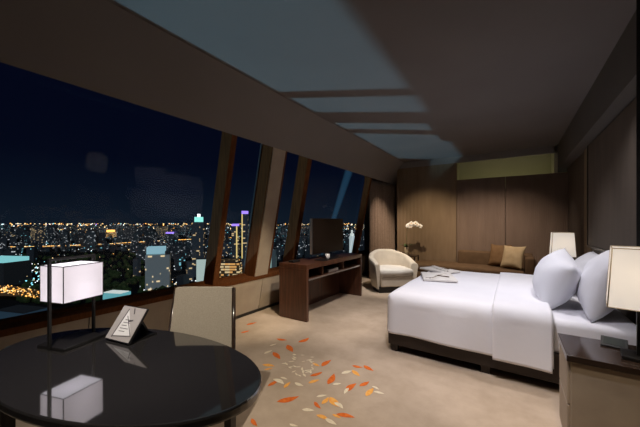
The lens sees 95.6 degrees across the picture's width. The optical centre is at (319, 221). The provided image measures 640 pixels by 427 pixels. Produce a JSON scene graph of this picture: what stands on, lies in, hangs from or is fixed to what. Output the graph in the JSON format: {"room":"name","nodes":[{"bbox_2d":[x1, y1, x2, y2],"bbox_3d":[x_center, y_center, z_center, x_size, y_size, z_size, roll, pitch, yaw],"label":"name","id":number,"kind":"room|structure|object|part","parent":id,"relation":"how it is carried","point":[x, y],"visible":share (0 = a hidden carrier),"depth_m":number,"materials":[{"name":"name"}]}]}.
{"room":"hotel room","nodes":[
{"label":"hotel room","id":0,"kind":"room"},
{"bbox_2d":[0,255,368,349],"bbox_3d":[-1.208,1.119,4.287,0.404,0.521,10.200,0,0,34],"label":"wall","id":1,"kind":"structure","parent":0,"point":[255,294],"depth_m":3.21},
{"bbox_2d":[0,281,204,324],"bbox_3d":[-2.585,-0.358,1.784,0.535,2.324,4.505,0,0,34],"label":"trim","id":2,"kind":"structure","parent":1,"relation":"in","point":[115,299],"depth_m":2.74,"materials":[{"name":"brown wood"}]},
{"bbox_2d":[0,251,368,337],"bbox_3d":[-1.182,0.832,4.270,0.377,0.055,10.200,0,0,34],"label":"trim","id":3,"kind":"structure","parent":1,"relation":"on","point":[22,326],"depth_m":2.70,"materials":[{"name":"brown wood"}]},
{"bbox_2d":[203,131,236,284],"bbox_3d":[-1.228,-0.358,3.634,0.665,2.324,0.080,0,0,34],"label":"trim","id":4,"kind":"structure","parent":1,"relation":"attached to","point":[228,141],"depth_m":3.61,"materials":[{"name":"brown wood"}]},
{"bbox_2d":[218,273,245,280],"bbox_3d":[-1.121,-0.358,3.984,0.535,2.324,0.621,0,0,34],"label":"window","id":5,"kind":"structure","parent":1,"relation":"in","point":[241,274],"depth_m":4.14,"materials":[{"name":"brown wood"}]},
{"bbox_2d":[243,144,286,275],"bbox_3d":[-0.792,-0.358,4.339,0.729,2.324,0.334,0,0,34],"label":"trim","id":6,"kind":"structure","parent":1,"relation":"attached to","point":[272,161],"depth_m":4.26,"materials":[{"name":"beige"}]},
{"bbox_2d":[283,155,311,261],"bbox_3d":[-0.362,-0.358,4.935,0.665,2.324,0.115,0,0,34],"label":"trim","id":7,"kind":"structure","parent":1,"relation":"attached to","point":[304,164],"depth_m":4.90,"materials":[{"name":"brown wood"}]},
{"bbox_2d":[236,271,368,318],"bbox_3d":[-1.117,1.357,4.227,0.021,0.045,10.200,0,0,34],"label":"baseboard","id":8,"kind":"structure","parent":1,"relation":"attached to","point":[276,303],"depth_m":4.47,"materials":[{"name":"black wood"}]},
{"bbox_2d":[352,176,371,252],"bbox_3d":[1.044,-0.358,6.993,0.605,2.324,0.080,0,0,34],"label":"trim","id":9,"kind":"structure","parent":1,"relation":"attached to","point":[366,189],"depth_m":6.97,"materials":[{"name":"brown wood"}]},
{"bbox_2d":[16,273,561,426],"bbox_3d":[0.601,1.429,3.204,4.950,0.103,10.400,0,0,34],"label":"floor","id":10,"kind":"structure","parent":0,"point":[339,367],"depth_m":2.51,"materials":[{"name":"carpet"}]},
{"bbox_2d":[0,328,261,426],"bbox_3d":[-0.923,1.010,1.336,1.452,0.740,0.730,0,0,21],"label":"table","id":11,"kind":"object","parent":10,"relation":"on","point":[165,378],"visible":0.92,"depth_m":1.16,"materials":[{"name":"black glass"}]},
{"bbox_3d":[-1.430,1.050,1.329,0.040,0.660,0.040,0,0,21],"label":"leg","id":12,"kind":"part","parent":11,"relation":"part of","materials":[{"name":"black metal"}]},
{"bbox_2d":[37,254,105,351],"bbox_3d":[-1.318,0.411,1.548,0.190,0.457,0.226,0,0,16],"label":"desk lamp","id":13,"kind":"object","parent":11,"relation":"on","point":[63,283],"visible":1,"depth_m":1.48,"materials":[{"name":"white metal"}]},
{"bbox_3d":[-1.348,0.417,1.445,0.014,0.445,0.012,0,0,16],"label":"post","id":14,"kind":"part","parent":13,"relation":"part of","materials":[{"name":"black metal"}]},
{"bbox_2d":[45,261,93,266],"bbox_3d":[-1.318,0.224,1.548,0.164,0.002,0.194,0,0,16],"label":"diffuser","id":15,"kind":"object","parent":13,"relation":"attached to","point":[73,263],"depth_m":1.53,"materials":[{"name":"white plastic"}]},
{"bbox_3d":[-1.318,0.314,1.548,0.170,0.187,0.200,0,0,16],"label":"shade trim","id":16,"kind":"part","parent":13,"relation":"part of","materials":[{"name":"white fabric"}]},
{"bbox_3d":[-1.318,0.314,1.548,0.166,0.183,0.196,0,0,16],"label":"lamp shade","id":17,"kind":"part","parent":13,"relation":"part of","materials":[{"name":"white fabric"}]},
{"bbox_3d":[-1.288,0.417,1.650,0.014,0.445,0.012,0,0,16],"label":"post","id":18,"kind":"part","parent":13,"relation":"part of","materials":[{"name":"black metal"}]},
{"bbox_2d":[105,305,156,344],"bbox_3d":[-1.042,0.558,1.610,0.195,0.164,0.172,0,0,23],"label":"display card","id":19,"kind":"object","parent":11,"relation":"on","point":[129,327],"visible":1,"depth_m":1.58,"materials":[{"name":"paper"},{"name":"ink"}]},
{"bbox_3d":[-0.416,1.050,1.344,0.040,0.660,0.040,0,0,21],"label":"leg","id":20,"kind":"part","parent":11,"relation":"part of","materials":[{"name":"black metal"}]},
{"bbox_2d":[168,286,235,348],"bbox_3d":[-0.786,0.912,1.715,0.474,0.938,0.577,0,0,1],"label":"desk chair","id":21,"kind":"object","parent":10,"relation":"on","point":[208,312],"visible":0.28,"depth_m":1.93,"materials":[{"name":"fabric"}]},
{"bbox_3d":[-0.999,0.912,1.908,0.031,0.938,0.161,0,0,12],"label":"leg","id":22,"kind":"part","parent":21,"relation":"part of","materials":[{"name":"silver metal"}]},
{"bbox_3d":[-0.568,0.912,1.902,0.031,0.938,0.161,0,0,-10],"label":"leg","id":23,"kind":"part","parent":21,"relation":"part of","materials":[{"name":"silver metal"}]},
{"bbox_2d":[279,252,361,321],"bbox_3d":[0.093,0.988,4.851,0.500,0.785,1.750,0,0,34],"label":"console desk","id":24,"kind":"object","parent":10,"relation":"on","point":[304,283],"visible":0.94,"depth_m":4.40,"materials":[{"name":"brown wood"}]},
{"bbox_2d":[288,259,299,262],"bbox_3d":[-0.381,0.581,4.301,0.100,0.028,0.160,0,0,34],"label":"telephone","id":25,"kind":"object","parent":24,"relation":"on","point":[295,260],"visible":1,"depth_m":4.26,"materials":[{"name":"black plastic"}]},
{"bbox_3d":[-0.378,1.020,4.143,0.500,0.720,0.050,0,0,34],"label":"panel","id":26,"kind":"part","parent":24,"relation":"part of","materials":[{"name":"brown wood"}]},
{"bbox_3d":[-0.088,1.020,4.971,0.025,0.720,1.650,0,0,34],"label":"panel","id":27,"kind":"part","parent":24,"relation":"part of","materials":[{"name":"brown wood"}]},
{"bbox_2d":[310,218,342,257],"bbox_3d":[0.144,0.268,5.017,0.200,0.655,1.008,0,0,34],"label":"television","id":28,"kind":"object","parent":24,"relation":"on","point":[326,235],"visible":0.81,"depth_m":4.92,"materials":[{"name":"black plastic"}]},
{"bbox_3d":[-0.142,0.230,4.606,0.040,0.570,0.008,0,0,34],"label":"trim","id":29,"kind":"part","parent":28,"relation":"part of","materials":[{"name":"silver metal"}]},
{"bbox_2d":[315,256,341,260],"bbox_3d":[0.149,0.589,4.682,0.180,0.012,0.600,0,0,34],"label":"tray","id":30,"kind":"object","parent":24,"relation":"on","point":[331,257],"visible":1,"depth_m":4.63,"materials":[{"name":"black metal"}]},
{"bbox_2d":[323,266,337,272],"bbox_3d":[0.084,0.774,4.773,0.330,0.050,0.300,0,0,34],"label":"media box","id":31,"kind":"object","parent":24,"relation":"on","point":[327,269],"visible":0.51,"depth_m":4.67,"materials":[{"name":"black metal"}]},
{"bbox_2d":[309,264,359,280],"bbox_3d":[0.104,0.815,4.844,0.435,0.030,1.650,0,0,34],"label":"shelf","id":32,"kind":"object","parent":24,"relation":"attached to","point":[312,275],"depth_m":4.60,"materials":[{"name":"brown wood"}]},
{"bbox_3d":[0.564,1.020,5.559,0.500,0.720,0.050,0,0,34],"label":"panel","id":33,"kind":"part","parent":24,"relation":"part of","materials":[{"name":"brown wood"}]},
{"bbox_2d":[369,249,417,292],"bbox_3d":[1.448,0.985,6.015,0.890,0.790,0.810,0,0,-8],"label":"armchair","id":34,"kind":"object","parent":10,"relation":"on","point":[390,269],"visible":0.96,"depth_m":5.73,"materials":[{"name":"beige fabric"}]},
{"bbox_2d":[380,265,412,276],"bbox_3d":[1.457,0.991,5.957,0.656,0.147,0.693,0,0,-8],"label":"seat cushion","id":35,"kind":"object","parent":34,"relation":"on","point":[385,270],"depth_m":5.65,"materials":[{"name":"fabric"}]},
{"bbox_3d":[1.455,1.163,5.970,0.668,0.195,0.679,0,0,-8],"label":"seat","id":36,"kind":"part","parent":34,"relation":"part of","materials":[{"name":"beige fabric"}]},
{"bbox_2d":[408,254,418,260],"bbox_3d":[2.183,1.090,7.052,0.360,0.580,0.360,0,0,34],"label":"side table","id":37,"kind":"object","parent":10,"relation":"on","point":[409,255],"visible":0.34,"depth_m":6.93,"materials":[{"name":"brown wood"}]},
{"bbox_2d":[400,221,421,254],"bbox_3d":[2.217,0.387,6.995,0.530,0.825,0.241,0,0,34],"label":"orchid","id":38,"kind":"object","parent":37,"relation":"on","point":[411,224],"visible":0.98,"depth_m":6.96,"materials":[{"name":"white plant"}]},
{"bbox_2d":[416,250,535,276],"bbox_3d":[3.182,1.008,6.198,2.250,0.745,0.865,0,0,34],"label":"daybed","id":39,"kind":"object","parent":10,"relation":"on","point":[468,260],"visible":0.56,"depth_m":6.13,"materials":[{"name":"fabric"}]},
{"bbox_2d":[416,260,524,273],"bbox_3d":[3.111,1.000,6.236,2.090,0.160,0.850,0,0,34],"label":"seat cushion","id":40,"kind":"object","parent":39,"relation":"on","point":[479,267],"depth_m":6.00,"materials":[{"name":"fabric"}]},
{"bbox_3d":[3.725,0.858,6.239,1.370,0.445,0.195,0,0,34],"label":"backrest","id":41,"kind":"part","parent":39,"relation":"part of","materials":[{"name":"fabric"}]},
{"bbox_2d":[488,244,511,267],"bbox_3d":[3.698,0.685,5.971,0.435,0.447,0.288,0,0,34],"label":"throw cushion","id":42,"kind":"object","parent":39,"relation":"on","point":[496,254],"visible":0.61,"depth_m":5.97,"materials":[{"name":"brown fabric"}]},
{"bbox_2d":[500,245,525,269],"bbox_3d":[3.763,0.685,5.664,0.439,0.442,0.324,0,0,34],"label":"throw cushion","id":43,"kind":"object","parent":39,"relation":"on","point":[512,257],"visible":1,"depth_m":5.60,"materials":[{"name":"beige fabric"}]},
{"bbox_3d":[4.041,0.868,5.599,0.155,0.425,0.800,0,0,34],"label":"armrest","id":44,"kind":"part","parent":39,"relation":"part of","materials":[{"name":"fabric"}]},
{"bbox_2d":[388,250,635,383],"bbox_3d":[2.100,0.863,3.365,2.008,1.035,1.970,0,0,34],"label":"bed","id":45,"kind":"object","parent":10,"relation":"on","point":[569,318],"visible":0.23,"depth_m":2.44,"materials":[{"name":"fabric"}]},
{"bbox_3d":[0.813,1.342,3.135,0.080,0.076,0.080,0,0,34],"label":"leg","id":46,"kind":"part","parent":45,"relation":"part of","materials":[{"name":"wood"}]},
{"bbox_2d":[387,271,553,373],"bbox_3d":[1.825,0.958,3.554,1.443,0.488,2.093,0,0,34],"label":"duvet","id":47,"kind":"object","parent":45,"relation":"on","point":[501,316],"visible":0.91,"depth_m":2.71,"materials":[{"name":"white fabric"}]},
{"bbox_2d":[421,272,457,281],"bbox_3d":[1.550,0.710,3.809,0.400,0.048,0.520,0,0,16],"label":"bathrobe","id":48,"kind":"object","parent":47,"relation":"on","point":[427,276],"visible":1,"depth_m":3.68,"materials":[{"name":"fabric"}]},
{"bbox_2d":[420,265,459,273],"bbox_3d":[1.796,0.710,4.357,0.305,0.048,0.500,0,0,-26],"label":"bathrobe","id":49,"kind":"object","parent":47,"relation":"on","point":[434,268],"visible":0.84,"depth_m":4.29,"materials":[{"name":"fabric"}]},
{"bbox_3d":[1.526,1.342,2.672,0.080,0.076,0.080,0,0,34],"label":"leg","id":50,"kind":"part","parent":45,"relation":"part of","materials":[{"name":"wood"}]},
{"bbox_2d":[532,248,581,308],"bbox_3d":[2.300,0.540,2.830,0.367,0.545,0.840,0,0,34],"label":"pillow","id":51,"kind":"object","parent":45,"relation":"on","point":[556,277],"visible":0.9,"depth_m":2.59,"materials":[{"name":"fabric"}]},
{"bbox_2d":[575,251,598,271],"bbox_3d":[3.000,0.550,3.313,0.334,0.394,0.760,0,0,34],"label":"pillow","id":52,"kind":"object","parent":45,"relation":"on","point":[582,260],"visible":0.19,"depth_m":3.21,"materials":[{"name":"fabric"}]},
{"bbox_3d":[2.080,0.932,3.378,1.920,0.275,1.900,0,0,34],"label":"mattress","id":53,"kind":"part","parent":45,"relation":"part of","materials":[{"name":"white fabric"}]},
{"bbox_2d":[577,250,614,322],"bbox_3d":[2.438,0.520,2.498,0.351,0.565,0.810,0,0,34],"label":"pillow","id":54,"kind":"object","parent":45,"relation":"on","point":[591,289],"visible":0.56,"depth_m":2.32,"materials":[{"name":"fabric"}]},
{"bbox_3d":[2.913,0.838,2.824,0.056,0.985,1.970,0,0,34],"label":"headboard","id":55,"kind":"part","parent":45,"relation":"part of","materials":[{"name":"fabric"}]},
{"bbox_2d":[558,333,639,426],"bbox_3d":[1.783,1.070,1.648,0.632,0.620,0.400,0,0,34],"label":"bedside table","id":56,"kind":"object","parent":10,"relation":"on","point":[598,387],"visible":0.98,"depth_m":1.61,"materials":[{"name":"brown wood"}]},
{"bbox_3d":[1.531,0.927,1.816,0.014,0.245,0.340,0,0,34],"label":"drawer","id":57,"kind":"part","parent":56,"relation":"part of","materials":[{"name":"brown wood"}]},
{"bbox_3d":[1.531,1.185,1.816,0.014,0.250,0.340,0,0,34],"label":"drawer","id":58,"kind":"part","parent":56,"relation":"part of","materials":[{"name":"brown wood"}]},
{"bbox_2d":[600,335,627,349],"bbox_3d":[1.800,0.740,1.775,0.094,0.040,0.119,0,0,-44],"label":"pad","id":59,"kind":"object","parent":56,"relation":"on","point":[607,341],"visible":0.86,"depth_m":1.77,"materials":[{"name":"grey paper"}]},
{"bbox_2d":[606,245,639,362],"bbox_3d":[1.778,0.451,1.610,0.270,0.618,0.270,0,0,44],"label":"table lamp","id":60,"kind":"object","parent":56,"relation":"on","point":[623,277],"visible":1,"depth_m":1.58,"materials":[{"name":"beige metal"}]},
{"bbox_3d":[1.778,0.307,1.610,0.265,0.325,0.265,0,0,44],"label":"lamp shade","id":61,"kind":"part","parent":60,"relation":"part of","materials":[{"name":"beige fabric"}]},
{"bbox_3d":[1.778,0.307,1.610,0.270,0.331,0.270,0,0,44],"label":"shade trim","id":62,"kind":"part","parent":60,"relation":"part of","materials":[{"name":"beige fabric"}]},
{"bbox_3d":[1.778,0.540,1.610,0.028,0.400,0.028,0,0,44],"label":"stem","id":63,"kind":"part","parent":60,"relation":"part of","materials":[{"name":"black metal"}]},
{"bbox_3d":[3.367,1.070,4.029,0.632,0.620,0.400,0,0,34],"label":"bedside table","id":64,"kind":"object","parent":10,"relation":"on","visible":0},
{"bbox_2d":[549,232,576,257],"bbox_3d":[3.367,0.451,4.030,0.270,0.618,0.270,0,0,34],"label":"table lamp","id":65,"kind":"object","parent":64,"relation":"on","point":[558,240],"visible":0.66,"depth_m":3.93,"materials":[{"name":"white fabric"}]},
{"bbox_2d":[107,0,635,162],"bbox_3d":[0.601,-1.595,3.204,4.950,0.150,10.400,0,0,34],"label":"ceiling","id":66,"kind":"structure","parent":0,"point":[413,80],"depth_m":2.66,"materials":[{"name":"paint"}]},
{"bbox_2d":[364,145,567,265],"bbox_3d":[3.189,-0.070,7.139,4.800,2.900,0.680,0,0,34],"label":"wall","id":67,"kind":"structure","parent":0,"point":[515,201],"depth_m":6.60,"materials":[{"name":"wood"}]},
{"bbox_2d":[0,0,403,184],"bbox_3d":[-0.522,-1.277,3.831,0.473,0.486,10.200,0,0,34],"label":"beam","id":68,"kind":"structure","parent":67,"relation":"attached to","point":[99,46],"depth_m":2.48,"materials":[{"name":"paint"}]},
{"bbox_2d":[369,180,395,278],"bbox_3d":[1.639,0.175,7.528,0.266,2.390,1.377,0,0,34],"label":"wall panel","id":69,"kind":"object","parent":67,"relation":"hanging from","point":[382,196],"visible":0.67,"depth_m":7.47,"materials":[{"name":"wood"}]},
{"bbox_2d":[399,146,556,168],"bbox_3d":[3.365,-1.448,6.650,3.234,0.145,0.060,0,0,34],"label":"trim","id":70,"kind":"structure","parent":67,"relation":"attached to","point":[547,149],"depth_m":6.42,"materials":[{"name":"paint"}]},
{"bbox_3d":[4.037,0.203,6.239,1.992,2.355,0.080,0,0,34],"label":"fabric panel","id":71,"kind":"part","parent":67,"relation":"part of","materials":[{"name":"brown fabric"}]},
{"bbox_2d":[567,148,593,259],"bbox_3d":[2.246,-0.070,1.671,0.132,2.900,9.670,0,0,34],"label":"wall","id":72,"kind":"structure","parent":0,"point":[577,171],"depth_m":4.73,"materials":[{"name":"wood"}]},
{"bbox_2d":[558,11,635,171],"bbox_3d":[2.383,-1.288,1.880,0.416,0.463,10.170,0,0,34],"label":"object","id":73,"kind":"structure","parent":72,"relation":"attached to","point":[613,89],"depth_m":2.86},
{"bbox_2d":[587,98,635,251],"bbox_3d":[2.940,-0.345,2.860,0.055,1.370,2.580,0,0,34],"label":"wall panel","id":74,"kind":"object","parent":72,"relation":"attached to","point":[611,157],"depth_m":2.93,"materials":[{"name":"fabric"}]},
{"bbox_3d":[2.940,-0.345,2.860,0.055,1.370,2.580,0,0,34],"label":"panel frame","id":75,"kind":"part","parent":74,"relation":"part of","materials":[{"name":"brown wood"}]},
{"bbox_2d":[636,0,639,245],"bbox_3d":[2.119,-0.070,1.779,0.222,2.900,0.110,0,0,34],"label":"trim","id":76,"kind":"structure","parent":72,"relation":"attached to","point":[637,1],"depth_m":1.86,"materials":[{"name":"black wood"}]},
{"label":"outside","id":77,"kind":"structure","parent":0,"visible":0},
{"bbox_2d":[0,224,363,308],"bbox_3d":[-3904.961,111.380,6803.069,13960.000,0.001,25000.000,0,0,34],"label":"ground","id":78,"kind":"structure","parent":77,"point":[5,301],"depth_m":838.94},
{"bbox_2d":[4,232,15,236],"bbox_3d":[-1726.500,82.965,1614.679,36.080,56.831,35.708,0,0,18],"label":"block","id":79,"kind":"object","parent":78,"relation":"on","point":[13,234],"visible":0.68,"depth_m":1607.65,"materials":[{"name":"grey"}]},
{"bbox_2d":[4,249,18,255],"bbox_3d":[-714.677,87.768,672.785,19.799,47.224,13.977,0,0,-5],"label":"block","id":80,"kind":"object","parent":78,"relation":"on","point":[13,252],"visible":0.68,"depth_m":666.74,"materials":[{"name":"grey"}]},
{"bbox_2d":[0,256,31,285],"bbox_3d":[-567.738,87.128,520.548,61.079,48.504,43.611,0,0,8],"label":"hall","id":81,"kind":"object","parent":78,"relation":"on","point":[13,269],"visible":0.92,"depth_m":512.46,"materials":[{"name":"grey"}]},
{"bbox_2d":[0,305,46,318],"bbox_3d":[-344.638,105.637,336.236,46.408,11.486,23.668,0,0,14],"label":"shed","id":82,"kind":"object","parent":78,"relation":"on","point":[16,310],"visible":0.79,"depth_m":328.93,"materials":[{"name":"blue"}]},
{"bbox_2d":[18,226,29,239],"bbox_3d":[-1831.607,67.447,1794.129,44.635,87.866,33.513,0,0,4],"label":"block","id":83,"kind":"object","parent":78,"relation":"on","point":[21,229],"visible":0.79,"depth_m":1779.07,"materials":[{"name":"grey"}]},
{"bbox_2d":[26,246,37,261],"bbox_3d":[-801.915,90.022,807.378,18.071,42.717,13.195,0,0,-10],"label":"block","id":84,"kind":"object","parent":78,"relation":"on","point":[32,252],"visible":0.86,"depth_m":802.28,"materials":[{"name":"grey"}]},
{"bbox_2d":[31,226,44,242],"bbox_3d":[-1427.841,65.309,1467.819,41.475,92.142,41.035,0,0,22],"label":"block","id":85,"kind":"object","parent":78,"relation":"on","point":[37,232],"visible":0.82,"depth_m":1454.16,"materials":[{"name":"grey"}]},
{"bbox_2d":[46,226,57,239],"bbox_3d":[-1571.044,66.828,1699.739,42.662,89.104,27.856,0,0,0],"label":"block","id":86,"kind":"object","parent":78,"relation":"on","point":[50,229],"visible":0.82,"depth_m":1686.45,"materials":[{"name":"grey"}]},
{"bbox_2d":[62,231,69,244],"bbox_3d":[-1178.743,76.945,1345.677,23.791,68.870,17.147,0,0,-10],"label":"block","id":87,"kind":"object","parent":78,"relation":"on","point":[65,234],"visible":0.82,"depth_m":1338.66,"materials":[{"name":"grey"}]},
{"bbox_2d":[74,233,79,239],"bbox_3d":[-1347.736,87.344,1614.804,26.481,48.073,21.496,0,0,10],"label":"block","id":88,"kind":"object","parent":78,"relation":"on","point":[76,235],"visible":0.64,"depth_m":1605.30,"materials":[{"name":"grey"}]},
{"bbox_2d":[86,230,97,249],"bbox_3d":[-906.854,71.601,1153.310,31.823,79.557,29.213,0,0,-20],"label":"office tower","id":89,"kind":"structure","parent":78,"relation":"on","point":[91,235],"depth_m":1142.22,"materials":[{"name":"grey"}]},
{"bbox_2d":[16,252,173,304],"bbox_3d":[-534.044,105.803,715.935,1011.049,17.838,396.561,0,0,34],"label":"foliage","id":90,"kind":"object","parent":78,"relation":"on","point":[115,285],"visible":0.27,"depth_m":516.48,"materials":[{"name":"green plant"}]},
{"bbox_2d":[98,232,104,240],"bbox_3d":[-1166.961,82.385,1537.871,37.729,57.989,27.055,0,0,28],"label":"block","id":91,"kind":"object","parent":78,"relation":"on","point":[101,236],"visible":0.57,"depth_m":1527.67,"materials":[{"name":"grey"}]},
{"bbox_2d":[105,230,115,237],"bbox_3d":[-1454.902,86.320,2018.374,48.729,64.043,39.763,0,0,0],"label":"domed hall","id":92,"kind":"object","parent":78,"relation":"on","point":[108,232],"visible":0.55,"depth_m":1999.29,"materials":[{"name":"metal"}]},
{"bbox_2d":[103,290,130,299],"bbox_3d":[-289.906,105.168,413.952,31.415,12.423,16.022,0,0,12],"label":"pavilion","id":93,"kind":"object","parent":78,"relation":"on","point":[112,293],"visible":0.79,"depth_m":408.02,"materials":[{"name":"teal"}]},
{"bbox_2d":[117,229,122,243],"bbox_3d":[-968.395,73.097,1404.170,23.485,76.566,23.114,0,0,-34],"label":"block","id":94,"kind":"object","parent":78,"relation":"on","point":[119,231],"visible":0.82,"depth_m":1394.88,"materials":[{"name":"grey"}]},
{"bbox_2d":[124,226,135,239],"bbox_3d":[-1175.748,67.447,1794.088,52.120,87.866,38.230,0,0,11],"label":"block","id":95,"kind":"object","parent":78,"relation":"on","point":[128,230],"visible":0.79,"depth_m":1777.33,"materials":[{"name":"grey"}]},
{"bbox_2d":[133,258,140,276],"bbox_3d":[-363.983,91.552,576.699,10.056,39.657,9.322,0,0,6],"label":"block","id":96,"kind":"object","parent":78,"relation":"on","point":[136,261],"visible":0.82,"depth_m":572.66,"materials":[{"name":"grey"}]},
{"bbox_2d":[136,245,145,261],"bbox_3d":[-498.337,87.622,807.329,21.797,47.516,20.162,0,0,-27],"label":"block","id":97,"kind":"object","parent":78,"relation":"on","point":[140,249],"visible":0.82,"depth_m":799.54,"materials":[{"name":"grey"}]},
{"bbox_2d":[144,231,155,239],"bbox_3d":[-1052.028,82.374,1794.090,46.857,58.013,38.920,0,0,16],"label":"block","id":98,"kind":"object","parent":78,"relation":"on","point":[146,233],"visible":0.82,"depth_m":1778.20,"materials":[{"name":"grey"}]},
{"bbox_2d":[145,246,170,290],"bbox_3d":[-264.416,75.755,474.752,34.397,71.250,28.068,0,0,-24],"label":"office block","id":99,"kind":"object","parent":78,"relation":"on","point":[157,258],"visible":0.9,"depth_m":462.40,"materials":[{"name":"grey concrete"}]},
{"bbox_2d":[156,226,167,237],"bbox_3d":[-1100.007,68.916,2018.322,53.523,84.927,47.000,0,0,16],"label":"block","id":100,"kind":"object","parent":78,"relation":"on","point":[160,230],"visible":0.79,"depth_m":1998.80,"materials":[{"name":"grey"}]},
{"bbox_2d":[165,232,177,241],"bbox_3d":[-784.964,82.209,1537.676,47.734,58.342,43.820,0,0,0],"label":"block","id":101,"kind":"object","parent":78,"relation":"on","point":[169,236],"visible":0.82,"depth_m":1516.53,"materials":[{"name":"grey"}]},
{"bbox_2d":[174,253,181,270],"bbox_3d":[-329.461,92.199,672.798,14.203,38.361,13.155,0,0,-17],"label":"block","id":102,"kind":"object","parent":78,"relation":"on","point":[177,257],"visible":0.96,"depth_m":667.39,"materials":[{"name":"grey"}]},
{"bbox_2d":[0,223,363,297],"bbox_3d":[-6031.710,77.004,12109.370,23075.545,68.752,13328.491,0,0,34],"label":"city sprawl","id":103,"kind":"structure","parent":78,"relation":"on","point":[7,242],"depth_m":1354.11,"materials":[{"name":"grey"}]},
{"bbox_2d":[179,252,184,261],"bbox_3d":[-384.295,97.072,807.412,14.350,28.616,10.081,0,0,20],"label":"block","id":104,"kind":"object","parent":78,"relation":"on","point":[182,253],"visible":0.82,"depth_m":803.26,"materials":[{"name":"grey"}]},
{"bbox_2d":[176,274,188,285],"bbox_3d":[-218.023,97.661,461.306,13.177,27.437,13.330,0,0,16],"label":"block","id":105,"kind":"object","parent":78,"relation":"on","point":[182,279],"visible":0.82,"depth_m":455.90,"materials":[{"name":"grey"}]},
{"bbox_2d":[186,260,193,281],"bbox_3d":[-245.352,92.263,547.368,11.526,38.234,11.410,0,0,-34],"label":"block","id":106,"kind":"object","parent":78,"relation":"on","point":[189,264],"visible":0.93,"depth_m":543.78,"materials":[{"name":"grey"}]},
{"bbox_2d":[192,214,205,276],"bbox_3d":[-249.542,47.440,597.973,22.689,127.881,18.514,0,0,-10],"label":"office tower","id":107,"kind":"structure","parent":78,"relation":"on","point":[198,226],"depth_m":589.40,"materials":[{"name":"grey"}]},
{"bbox_3d":[-249.385,-5.157,597.080,13.613,10.313,16.699,0,0,-10],"label":"crown","id":108,"kind":"part","parent":107,"relation":"part of","materials":[{"name":"teal glass"}]},
{"bbox_2d":[196,258,205,281],"bbox_3d":[-186.145,84.490,461.328,17.503,53.781,10.712,0,0,-10],"label":"block","id":109,"kind":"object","parent":78,"relation":"on","point":[200,262],"visible":0.54,"depth_m":455.79,"materials":[{"name":"grey"}]},
{"bbox_2d":[222,242,229,255],"bbox_3d":[-307.889,88.248,949.862,23.730,46.263,15.422,0,0,-17],"label":"block","id":110,"kind":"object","parent":78,"relation":"on","point":[226,245],"visible":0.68,"depth_m":943.24,"materials":[{"name":"grey"}]},
{"bbox_2d":[220,258,241,276],"bbox_3d":[-168.014,90.425,547.246,35.868,41.909,21.951,0,0,0],"label":"building","id":111,"kind":"structure","parent":78,"relation":"on","point":[229,266],"depth_m":536.66,"materials":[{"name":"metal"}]},
{"bbox_2d":[232,224,238,257],"bbox_3d":[-196.056,57.778,672.787,15.083,107.203,13.846,0,0,-8],"label":"office tower","id":112,"kind":"structure","parent":78,"relation":"on","point":[235,227],"depth_m":666.41,"materials":[{"name":"grey"}]},
{"bbox_2d":[236,226,236,257],"bbox_3d":[-192.303,48.729,672.629,2.866,78.894,12.488,0,0,-8],"label":"light","id":113,"kind":"object","parent":112,"relation":"attached to","point":[236,226],"depth_m":666.42,"materials":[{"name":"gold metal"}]},
{"bbox_2d":[242,211,247,267],"bbox_3d":[-181.580,42.373,702.049,14.528,138.014,13.337,0,0,-8],"label":"office tower","id":114,"kind":"structure","parent":78,"relation":"on","point":[244,213],"depth_m":695.67,"materials":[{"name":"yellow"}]},
{"bbox_2d":[242,214,242,257],"bbox_3d":[-187.387,33.898,700.573,2.615,106.537,12.029,0,0,-8],"label":"light","id":115,"kind":"object","parent":114,"relation":"attached to","point":[242,214],"depth_m":694.83,"materials":[{"name":"gold metal"}]},
{"bbox_2d":[270,250,275,267],"bbox_3d":[-86.230,80.840,520.971,14.372,61.079,11.497,0,0,0],"label":"apartment tower","id":116,"kind":"structure","parent":78,"relation":"on","point":[273,259],"depth_m":515.22,"materials":[{"name":"grey"}]},
{"bbox_2d":[275,242,280,259],"bbox_3d":[-123.046,84.901,849.916,13.843,52.959,10.932,0,0,-33],"label":"block","id":117,"kind":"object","parent":78,"relation":"on","point":[277,244],"visible":0.86,"depth_m":845.11,"materials":[{"name":"grey"}]},
{"bbox_2d":[305,247,310,257],"bbox_3d":[-33.465,90.381,807.409,14.807,41.999,11.092,0,0,28],"label":"block","id":118,"kind":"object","parent":78,"relation":"on","point":[307,249],"visible":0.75,"depth_m":801.89,"materials":[{"name":"grey"}]},
{"bbox_2d":[349,230,354,252],"bbox_3d":[77.482,65.375,702.070,12.107,92.010,11.114,0,0,0],"label":"tower","id":119,"kind":"structure","parent":78,"relation":"on","point":[351,237],"depth_m":696.69,"materials":[{"name":"white"}]},
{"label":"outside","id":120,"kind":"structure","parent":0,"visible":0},
{"bbox_2d":[24,239,229,247],"bbox_3d":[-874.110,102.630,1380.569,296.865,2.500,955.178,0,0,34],"label":"road","id":121,"kind":"structure","parent":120,"point":[229,239],"depth_m":1258.78,"materials":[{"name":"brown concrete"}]},
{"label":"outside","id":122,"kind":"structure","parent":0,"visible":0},
{"bbox_2d":[0,285,52,303],"bbox_3d":[-439.926,102.630,419.620,221.019,2.500,57.024,0,0,34],"label":"road","id":123,"kind":"structure","parent":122,"point":[1,286],"depth_m":435.55,"materials":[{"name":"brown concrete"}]},
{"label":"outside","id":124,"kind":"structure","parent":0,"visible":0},
{"bbox_2d":[0,292,38,295],"bbox_3d":[-441.027,102.630,419.355,74.883,2.500,68.013,0,0,34],"label":"road","id":125,"kind":"structure","parent":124,"point":[3,293],"depth_m":411.17,"materials":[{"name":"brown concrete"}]}
]}

